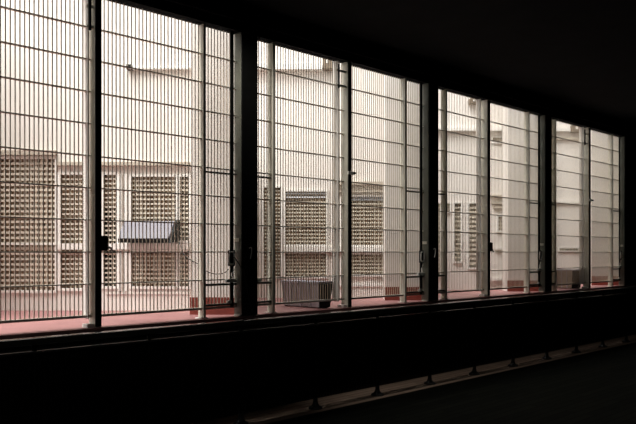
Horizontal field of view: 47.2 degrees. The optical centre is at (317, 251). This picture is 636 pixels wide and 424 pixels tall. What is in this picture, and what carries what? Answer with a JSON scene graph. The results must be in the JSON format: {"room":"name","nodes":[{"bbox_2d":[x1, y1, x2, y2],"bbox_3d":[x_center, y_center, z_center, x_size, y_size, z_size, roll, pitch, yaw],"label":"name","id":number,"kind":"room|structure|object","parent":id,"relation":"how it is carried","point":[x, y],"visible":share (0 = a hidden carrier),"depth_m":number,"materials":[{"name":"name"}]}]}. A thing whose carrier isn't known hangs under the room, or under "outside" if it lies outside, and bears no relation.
{"room":"corridor","nodes":[
{"label":"corridor","id":0,"kind":"room"},
{"bbox_2d":[1,0,190,309],"bbox_3d":[-3.625,-1.380,8.670,5.150,4.140,0.160,0,0,0],"label":"wall","id":1,"kind":"structure","parent":0,"point":[2,1],"depth_m":8.59,"materials":[{"name":"paint"}]},
{"bbox_2d":[1,150,55,154],"bbox_3d":[-3.829,-1.165,8.555,1.498,0.053,0.070,0,0,0],"label":"trim","id":2,"kind":"structure","parent":1,"relation":"attached to","point":[2,151],"depth_m":8.52,"materials":[{"name":"paint"}]},
{"bbox_2d":[1,156,57,292],"bbox_3d":[-3.835,-0.325,8.618,1.531,1.613,0.123,0,0,0],"label":"lattice screen","id":3,"kind":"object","parent":1,"relation":"in","point":[2,157],"depth_m":8.62,"materials":[{"name":"white paint"}]},
{"bbox_2d":[58,172,81,290],"bbox_3d":[-2.903,-0.242,8.618,0.327,1.401,0.123,0,0,0],"label":"window","id":4,"kind":"structure","parent":1,"relation":"in","point":[59,173],"depth_m":8.60,"materials":[{"name":"white paint"}]},
{"bbox_2d":[102,172,118,288],"bbox_3d":[-2.454,-0.254,8.618,0.209,1.377,0.123,0,0,0],"label":"window","id":5,"kind":"structure","parent":1,"relation":"in","point":[106,173],"depth_m":8.60,"materials":[{"name":"white paint"}]},
{"bbox_2d":[118,174,121,290],"bbox_3d":[-2.330,-0.230,8.575,0.035,1.380,0.030,0,0,0],"label":"trim","id":6,"kind":"structure","parent":1,"relation":"attached to","point":[118,174],"depth_m":8.56,"materials":[{"name":"white paint"}]},
{"bbox_2d":[57,162,189,165],"bbox_3d":[-2.289,-1.035,8.555,1.558,0.041,0.070,0,0,0],"label":"trim","id":7,"kind":"structure","parent":1,"relation":"attached to","point":[58,163],"depth_m":8.52,"materials":[{"name":"paint"}]},
{"bbox_2d":[57,243,189,249],"bbox_3d":[-2.289,-0.065,8.565,1.558,0.071,0.050,0,0,0],"label":"trim","id":8,"kind":"structure","parent":1,"relation":"attached to","point":[58,244],"depth_m":8.54,"materials":[{"name":"white paint"}]},
{"bbox_2d":[118,220,179,242],"bbox_3d":[-1.947,-0.240,8.408,0.657,0.270,0.260,0,0,0],"label":"wall heater","id":9,"kind":"object","parent":8,"relation":"on","point":[125,223],"visible":0.51,"depth_m":8.33,"materials":[{"name":"grey metal"}]},
{"bbox_2d":[177,233,228,274],"bbox_3d":[-1.371,0.002,8.046,0.298,0.475,0.889,0,0,-45],"label":"power cable","id":10,"kind":"object","parent":9,"relation":"hanging from","point":[177,233],"visible":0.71,"depth_m":7.99,"materials":[{"name":"black rubber"}]},
{"bbox_2d":[124,174,126,290],"bbox_3d":[-2.263,-0.230,8.575,0.030,1.380,0.030,0,0,0],"label":"trim","id":11,"kind":"structure","parent":1,"relation":"attached to","point":[125,175],"depth_m":8.56,"materials":[{"name":"white paint"}]},
{"bbox_2d":[106,292,189,293],"bbox_3d":[-2.006,0.481,8.581,0.991,0.030,0.018,0,0,0],"label":"trim","id":12,"kind":"structure","parent":1,"relation":"attached to","point":[106,292],"depth_m":8.57,"materials":[{"name":"white paint"}]},
{"bbox_2d":[129,174,177,242],"bbox_3d":[-1.935,-0.513,8.618,0.587,0.811,0.123,0,0,0],"label":"window","id":13,"kind":"structure","parent":1,"relation":"in","point":[133,175],"depth_m":8.62,"materials":[{"name":"white paint"}]},
{"bbox_2d":[129,250,177,288],"bbox_3d":[-1.935,0.206,8.618,0.587,0.457,0.123,0,0,0],"label":"window","id":14,"kind":"structure","parent":1,"relation":"in","point":[133,254],"depth_m":8.62,"materials":[{"name":"white paint"}]},
{"bbox_2d":[126,64,189,70],"bbox_3d":[-1.873,-2.165,8.545,0.738,0.059,0.090,0,0,0],"label":"wall lamp","id":15,"kind":"object","parent":1,"relation":"attached to","point":[129,65],"visible":0.71,"depth_m":8.53,"materials":[{"name":"white metal"}]},
{"bbox_2d":[179,174,190,242],"bbox_3d":[-1.581,-0.513,8.618,0.162,0.811,0.123,0,0,0],"label":"window","id":16,"kind":"structure","parent":1,"relation":"in","point":[183,175],"depth_m":8.60,"materials":[{"name":"white paint"}]},
{"bbox_2d":[179,250,190,288],"bbox_3d":[-1.581,0.206,8.618,0.162,0.457,0.123,0,0,0],"label":"window","id":17,"kind":"structure","parent":1,"relation":"in","point":[183,256],"depth_m":8.60,"materials":[{"name":"white paint"}]},
{"bbox_2d":[0,284,635,339],"bbox_3d":[-1.446,0.740,14.174,30.000,0.100,9.910,0,0,-45],"label":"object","id":18,"kind":"object","parent":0,"point":[65,326],"depth_m":7.86,"materials":[{"name":"red paint"}]},
{"bbox_2d":[82,0,113,327],"bbox_3d":[-2.020,-0.836,6.702,0.264,3.052,0.135,0,0,-45],"label":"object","id":19,"kind":"object","parent":18,"relation":"on","point":[98,243],"visible":1,"depth_m":6.64,"materials":[{"name":"paint"}]},
{"bbox_2d":[0,0,93,323],"bbox_3d":[-2.621,-0.835,6.120,1.543,3.050,0.138,0,0,-45],"label":"window grille","id":20,"kind":"object","parent":19,"relation":"attached to","point":[86,25],"visible":1,"depth_m":6.42,"materials":[{"name":"metal"}]},
{"bbox_2d":[102,0,236,318],"bbox_3d":[-1.471,-0.835,7.302,1.617,3.050,0.132,0,0,-42],"label":"window grille","id":21,"kind":"object","parent":19,"relation":"attached to","point":[202,306],"visible":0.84,"depth_m":7.27,"materials":[{"name":"metal"}]},
{"bbox_2d":[192,24,228,296],"bbox_3d":[-1.137,-1.380,8.240,0.525,4.140,0.400,0,0,0],"label":"wall pier","id":22,"kind":"object","parent":18,"relation":"on","point":[193,25],"visible":0.44,"depth_m":8.04,"materials":[{"name":"paint"}]},
{"bbox_2d":[190,297,233,314],"bbox_3d":[-1.159,0.595,8.025,0.507,0.190,0.030,0,0,0],"label":"plinth","id":23,"kind":"object","parent":22,"relation":"attached to","point":[225,311],"visible":0.57,"depth_m":8.01,"materials":[{"name":"red paint"}]},
{"bbox_2d":[234,32,257,315],"bbox_3d":[-0.779,-0.836,7.900,0.238,3.052,0.166,0,0,-45],"label":"steel column","id":24,"kind":"structure","parent":18,"relation":"on","point":[245,45],"depth_m":7.86,"materials":[{"name":"metal"}]},
{"bbox_2d":[234,257,253,316],"bbox_3d":[-0.790,0.377,7.784,0.278,0.655,0.015,0,0,-45],"label":"cable","id":25,"kind":"object","parent":24,"relation":"attached to","point":[234,257],"visible":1,"depth_m":7.80,"materials":[{"name":"black rubber"}]},
{"bbox_2d":[281,280,331,307],"bbox_3d":[-0.148,0.525,9.163,0.249,0.330,0.706,0,0,-45],"label":"storage bin","id":26,"kind":"object","parent":18,"relation":"on","point":[326,304],"visible":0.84,"depth_m":9.00,"materials":[{"name":"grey plastic"}]},
{"bbox_2d":[338,62,355,307],"bbox_3d":[0.357,-0.836,9.058,0.170,3.052,0.165,0,0,-45],"label":"gate post","id":27,"kind":"object","parent":18,"relation":"on","point":[347,173],"visible":1,"depth_m":9.04,"materials":[{"name":"metal"}]},
{"bbox_2d":[258,40,345,312],"bbox_3d":[-0.200,-0.835,8.541,1.482,3.050,0.138,0,0,-45],"label":"window grille","id":28,"kind":"object","parent":27,"relation":"attached to","point":[336,85],"visible":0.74,"depth_m":8.45,"materials":[{"name":"metal"}]},
{"bbox_2d":[352,65,424,302],"bbox_3d":[0.911,-0.835,9.683,1.568,3.050,0.132,0,0,-42],"label":"window grille","id":29,"kind":"object","parent":27,"relation":"attached to","point":[403,293],"visible":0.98,"depth_m":9.90,"materials":[{"name":"metal"}]},
{"bbox_2d":[383,75,418,299],"bbox_3d":[1.250,-1.380,10.605,0.570,4.140,0.400,0,0,0],"label":"wall pier","id":30,"kind":"object","parent":18,"relation":"on","point":[414,84],"visible":0.21,"depth_m":10.40,"materials":[{"name":"paint"}]},
{"bbox_2d":[385,287,421,299],"bbox_3d":[1.229,0.595,10.389,0.552,0.190,0.030,0,0,0],"label":"plinth","id":31,"kind":"object","parent":30,"relation":"attached to","point":[413,297],"visible":0.36,"depth_m":10.37,"materials":[{"name":"red paint"}]},
{"bbox_2d":[422,83,437,300],"bbox_3d":[1.585,-0.836,10.264,0.238,3.052,0.166,0,0,-45],"label":"steel column","id":32,"kind":"structure","parent":18,"relation":"on","point":[429,91],"depth_m":10.21,"materials":[{"name":"metal"}]},
{"bbox_2d":[479,100,493,296],"bbox_3d":[2.637,-0.836,11.359,0.264,3.052,0.135,0,0,-45],"label":"gate post","id":33,"kind":"object","parent":18,"relation":"on","point":[486,245],"visible":1,"depth_m":11.30,"materials":[{"name":"metal"}]},
{"bbox_2d":[438,88,483,299],"bbox_3d":[2.101,-0.835,10.862,1.330,3.050,0.110,0,0,-45],"label":"window grille","id":34,"kind":"object","parent":33,"relation":"attached to","point":[443,109],"visible":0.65,"depth_m":10.82,"materials":[{"name":"metal"}]},
{"bbox_2d":[490,102,541,292],"bbox_3d":[3.221,-0.835,11.995,1.720,3.050,0.133,0,0,-42],"label":"window grille","id":35,"kind":"object","parent":33,"relation":"attached to","point":[527,129],"visible":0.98,"depth_m":12.00,"materials":[{"name":"metal"}]},
{"bbox_2d":[502,107,534,290],"bbox_3d":[3.629,-1.380,12.969,0.600,4.140,0.400,0,0,0],"label":"wall pier","id":36,"kind":"object","parent":18,"relation":"on","point":[508,109],"visible":0.29,"depth_m":12.77,"materials":[{"name":"paint"}]},
{"bbox_2d":[507,281,538,290],"bbox_3d":[3.608,0.595,12.754,0.582,0.190,0.030,0,0,0],"label":"plinth","id":37,"kind":"object","parent":36,"relation":"attached to","point":[508,282],"visible":0.57,"depth_m":12.74,"materials":[{"name":"red paint"}]},
{"bbox_2d":[539,115,551,291],"bbox_3d":[3.939,-0.836,12.640,0.238,3.052,0.135,0,0,-45],"label":"steel column","id":38,"kind":"structure","parent":18,"relation":"on","point":[545,121],"depth_m":12.57,"materials":[{"name":"metal"}]},
{"bbox_2d":[557,269,580,288],"bbox_3d":[4.735,0.510,13.883,0.414,0.360,0.446,0,0,-45],"label":"storage bin","id":39,"kind":"object","parent":18,"relation":"on","point":[567,274],"visible":0.52,"depth_m":13.67,"materials":[{"name":"paint"}]},
{"bbox_2d":[582,127,593,288],"bbox_3d":[5.114,-0.836,13.815,0.170,3.052,0.165,0,0,-45],"label":"gate post","id":40,"kind":"object","parent":18,"relation":"on","point":[587,148],"visible":0.93,"depth_m":13.80,"materials":[{"name":"metal"}]},
{"bbox_2d":[552,119,587,290],"bbox_3d":[4.543,-0.835,13.284,1.522,3.050,0.138,0,0,-45],"label":"window grille","id":41,"kind":"object","parent":40,"relation":"attached to","point":[580,133],"visible":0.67,"depth_m":13.22,"materials":[{"name":"metal"}]},
{"bbox_2d":[591,130,622,285],"bbox_3d":[5.654,-0.835,14.426,1.528,3.050,0.132,0,0,-42],"label":"window grille","id":42,"kind":"object","parent":40,"relation":"attached to","point":[594,146],"visible":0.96,"depth_m":14.48,"materials":[{"name":"metal"}]},
{"bbox_2d":[597,132,618,275],"bbox_3d":[6.001,-1.380,15.334,0.615,4.140,0.400,0,0,0],"label":"wall pier","id":43,"kind":"object","parent":18,"relation":"on","point":[598,133],"visible":0.21,"depth_m":15.13,"materials":[{"name":"paint"}]},
{"bbox_2d":[591,276,618,284],"bbox_3d":[5.980,0.595,15.118,0.597,0.190,0.030,0,0,0],"label":"plinth","id":44,"kind":"object","parent":43,"relation":"attached to","point":[598,277],"visible":0.29,"depth_m":15.11,"materials":[{"name":"red paint"}]},
{"bbox_2d":[619,137,628,285],"bbox_3d":[6.303,-0.836,15.005,0.238,3.052,0.135,0,0,-45],"label":"steel column","id":45,"kind":"structure","parent":18,"relation":"on","point":[624,141],"depth_m":14.93,"materials":[{"name":"metal"}]},
{"bbox_2d":[0,138,635,423],"bbox_3d":[0.212,-0.309,8.980,25.000,4.106,0.200,0,0,-45],"label":"wall","id":46,"kind":"structure","parent":0,"point":[249,327],"depth_m":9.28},
{"bbox_2d":[165,0,635,134],"bbox_3d":[0.302,-2.532,8.890,25.000,0.140,0.055,0,0,-45],"label":"beam","id":47,"kind":"structure","parent":46,"relation":"attached to","point":[216,7],"depth_m":9.28,"materials":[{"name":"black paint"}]},
{"bbox_2d":[259,41,382,297],"bbox_3d":[0.107,-1.380,11.035,2.415,4.140,0.160,0,0,0],"label":"wall","id":48,"kind":"structure","parent":0,"point":[295,52],"depth_m":10.96,"materials":[{"name":"paint"}]},
{"bbox_2d":[262,185,281,278],"bbox_3d":[-0.692,-0.301,10.983,0.315,1.398,0.123,0,0,0],"label":"window","id":49,"kind":"structure","parent":48,"relation":"in","point":[262,185],"depth_m":10.96,"materials":[{"name":"white paint"}]},
{"bbox_2d":[259,63,321,70],"bbox_3d":[-0.557,-2.765,10.894,1.234,0.083,0.120,0,0,0],"label":"trim","id":50,"kind":"structure","parent":48,"relation":"attached to","point":[295,64],"depth_m":10.84,"materials":[{"name":"white paint"}]},
{"bbox_2d":[284,252,326,278],"bbox_3d":[-0.181,0.196,10.983,0.676,0.405,0.123,0,0,0],"label":"window","id":51,"kind":"structure","parent":48,"relation":"in","point":[310,253],"depth_m":10.98,"materials":[{"name":"white paint"}]},
{"bbox_2d":[284,189,326,245],"bbox_3d":[-0.181,-0.512,10.983,0.676,0.857,0.123,0,0,0],"label":"window","id":52,"kind":"structure","parent":48,"relation":"in","point":[295,190],"depth_m":10.98,"materials":[{"name":"white paint"}]},
{"bbox_2d":[324,59,331,70],"bbox_3d":[0.173,-2.821,10.873,0.196,0.196,0.162,0,0,0],"label":"junction box","id":53,"kind":"object","parent":48,"relation":"attached to","point":[324,59],"visible":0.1,"depth_m":10.81,"materials":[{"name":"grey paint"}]},
{"bbox_2d":[284,246,382,251],"bbox_3d":[0.271,-0.041,10.929,1.565,0.083,0.050,0,0,0],"label":"trim","id":54,"kind":"structure","parent":48,"relation":"attached to","point":[295,247],"depth_m":10.90,"materials":[{"name":"white paint"}]},
{"bbox_2d":[340,284,382,286],"bbox_3d":[0.647,0.500,10.945,0.813,0.038,0.018,0,0,0],"label":"trim","id":55,"kind":"structure","parent":48,"relation":"attached to","point":[360,285],"depth_m":10.94,"materials":[{"name":"white paint"}]},
{"bbox_2d":[340,190,382,191],"bbox_3d":[0.647,-0.910,10.929,0.813,0.030,0.050,0,0,0],"label":"trim","id":56,"kind":"structure","parent":48,"relation":"attached to","point":[340,190],"depth_m":10.90,"materials":[{"name":"paint"}]},
{"bbox_2d":[340,182,382,184],"bbox_3d":[0.647,-1.031,10.919,0.813,0.045,0.070,0,0,0],"label":"trim","id":57,"kind":"structure","parent":48,"relation":"attached to","point":[340,182],"depth_m":10.88,"materials":[{"name":"paint"}]},
{"bbox_2d":[353,194,382,245],"bbox_3d":[0.692,-0.470,10.983,0.706,0.789,0.123,0,0,0],"label":"window","id":58,"kind":"structure","parent":48,"relation":"in","point":[360,195],"depth_m":10.98,"materials":[{"name":"white paint"}]},
{"bbox_2d":[353,253,382,276],"bbox_3d":[0.692,0.188,10.983,0.706,0.360,0.123,0,0,0],"label":"window","id":59,"kind":"structure","parent":48,"relation":"in","point":[360,254],"depth_m":10.98,"materials":[{"name":"white paint"}]},
{"bbox_2d":[106,0,635,139],"bbox_3d":[0.233,-2.566,8.959,25.000,0.408,0.140,0,0,-45],"label":"beam","id":60,"kind":"structure","parent":0,"point":[163,7],"depth_m":8.95,"materials":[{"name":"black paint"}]},
{"bbox_2d":[192,334,635,423],"bbox_3d":[3.790,1.807,5.402,25.000,0.126,10.280,0,0,-45],"label":"floor","id":61,"kind":"structure","parent":0,"point":[598,387],"depth_m":8.70,"materials":[{"name":"brown wood"}]},
{"bbox_2d":[227,0,635,125],"bbox_3d":[3.854,-2.710,5.339,25.000,0.120,10.100,0,0,-45],"label":"ceiling","id":62,"kind":"structure","parent":0,"point":[581,54],"depth_m":8.95,"materials":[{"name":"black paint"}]},
{"bbox_2d":[439,90,501,289],"bbox_3d":[2.472,-1.380,13.399,2.415,4.140,0.160,0,0,0],"label":"wall","id":63,"kind":"structure","parent":0,"point":[439,90],"depth_m":13.32,"materials":[{"name":"paint"}]},
{"bbox_2d":[439,202,440,274],"bbox_3d":[2.131,-0.229,13.348,0.282,1.380,0.123,0,0,0],"label":"window","id":64,"kind":"structure","parent":63,"relation":"in","point":[439,202],"depth_m":13.32,"materials":[{"name":"white paint"}]},
{"bbox_2d":[453,202,461,262],"bbox_3d":[2.552,-0.357,13.348,0.172,1.123,0.123,0,0,0],"label":"window","id":65,"kind":"structure","parent":63,"relation":"in","point":[453,202],"depth_m":13.32,"materials":[{"name":"white paint"}]},
{"bbox_2d":[439,128,500,130],"bbox_3d":[2.808,-2.232,13.269,1.445,0.055,0.100,0,0,0],"label":"trim","id":66,"kind":"structure","parent":63,"relation":"attached to","point":[439,128],"depth_m":13.22,"materials":[{"name":"white paint"}]},
{"bbox_2d":[467,202,475,268],"bbox_3d":[2.831,-0.302,13.348,0.200,1.233,0.123,0,0,0],"label":"window","id":67,"kind":"structure","parent":63,"relation":"in","point":[467,202],"depth_m":13.33,"materials":[{"name":"white paint"}]},
{"bbox_2d":[469,98,475,104],"bbox_3d":[2.863,-2.735,13.238,0.238,0.092,0.162,0,0,0],"label":"junction box","id":68,"kind":"object","parent":63,"relation":"attached to","point":[470,98],"visible":0.25,"depth_m":13.17,"materials":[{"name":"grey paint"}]},
{"bbox_2d":[492,136,500,143],"bbox_3d":[3.339,-2.054,13.348,0.355,0.145,0.123,0,0,0],"label":"window","id":69,"kind":"structure","parent":63,"relation":"in","point":[492,136],"depth_m":13.32,"materials":[{"name":"white paint"}]},
{"bbox_2d":[496,216,500,231],"bbox_3d":[3.389,-0.521,13.348,0.254,0.318,0.123,0,0,0],"label":"window","id":70,"kind":"structure","parent":63,"relation":"in","point":[496,216],"depth_m":13.30,"materials":[{"name":"white paint"}]},
{"bbox_2d":[562,123,573,268],"bbox_3d":[4.911,-1.380,15.764,2.564,4.140,0.160,0,0,0],"label":"wall","id":71,"kind":"structure","parent":0,"point":[567,146],"depth_m":15.68,"materials":[{"name":"paint"}]},
{"bbox_2d":[562,128,570,131],"bbox_3d":[5.181,-2.618,15.633,0.452,0.065,0.100,0,0,0],"label":"trim","id":72,"kind":"structure","parent":71,"relation":"attached to","point":[563,129],"depth_m":15.59,"materials":[{"name":"white paint"}]},
{"bbox_2d":[562,247,573,251],"bbox_3d":[5.407,-0.054,15.712,0.475,0.109,0.123,0,0,0],"label":"window","id":73,"kind":"structure","parent":71,"relation":"in","point":[564,249],"depth_m":15.72,"materials":[{"name":"white paint"}]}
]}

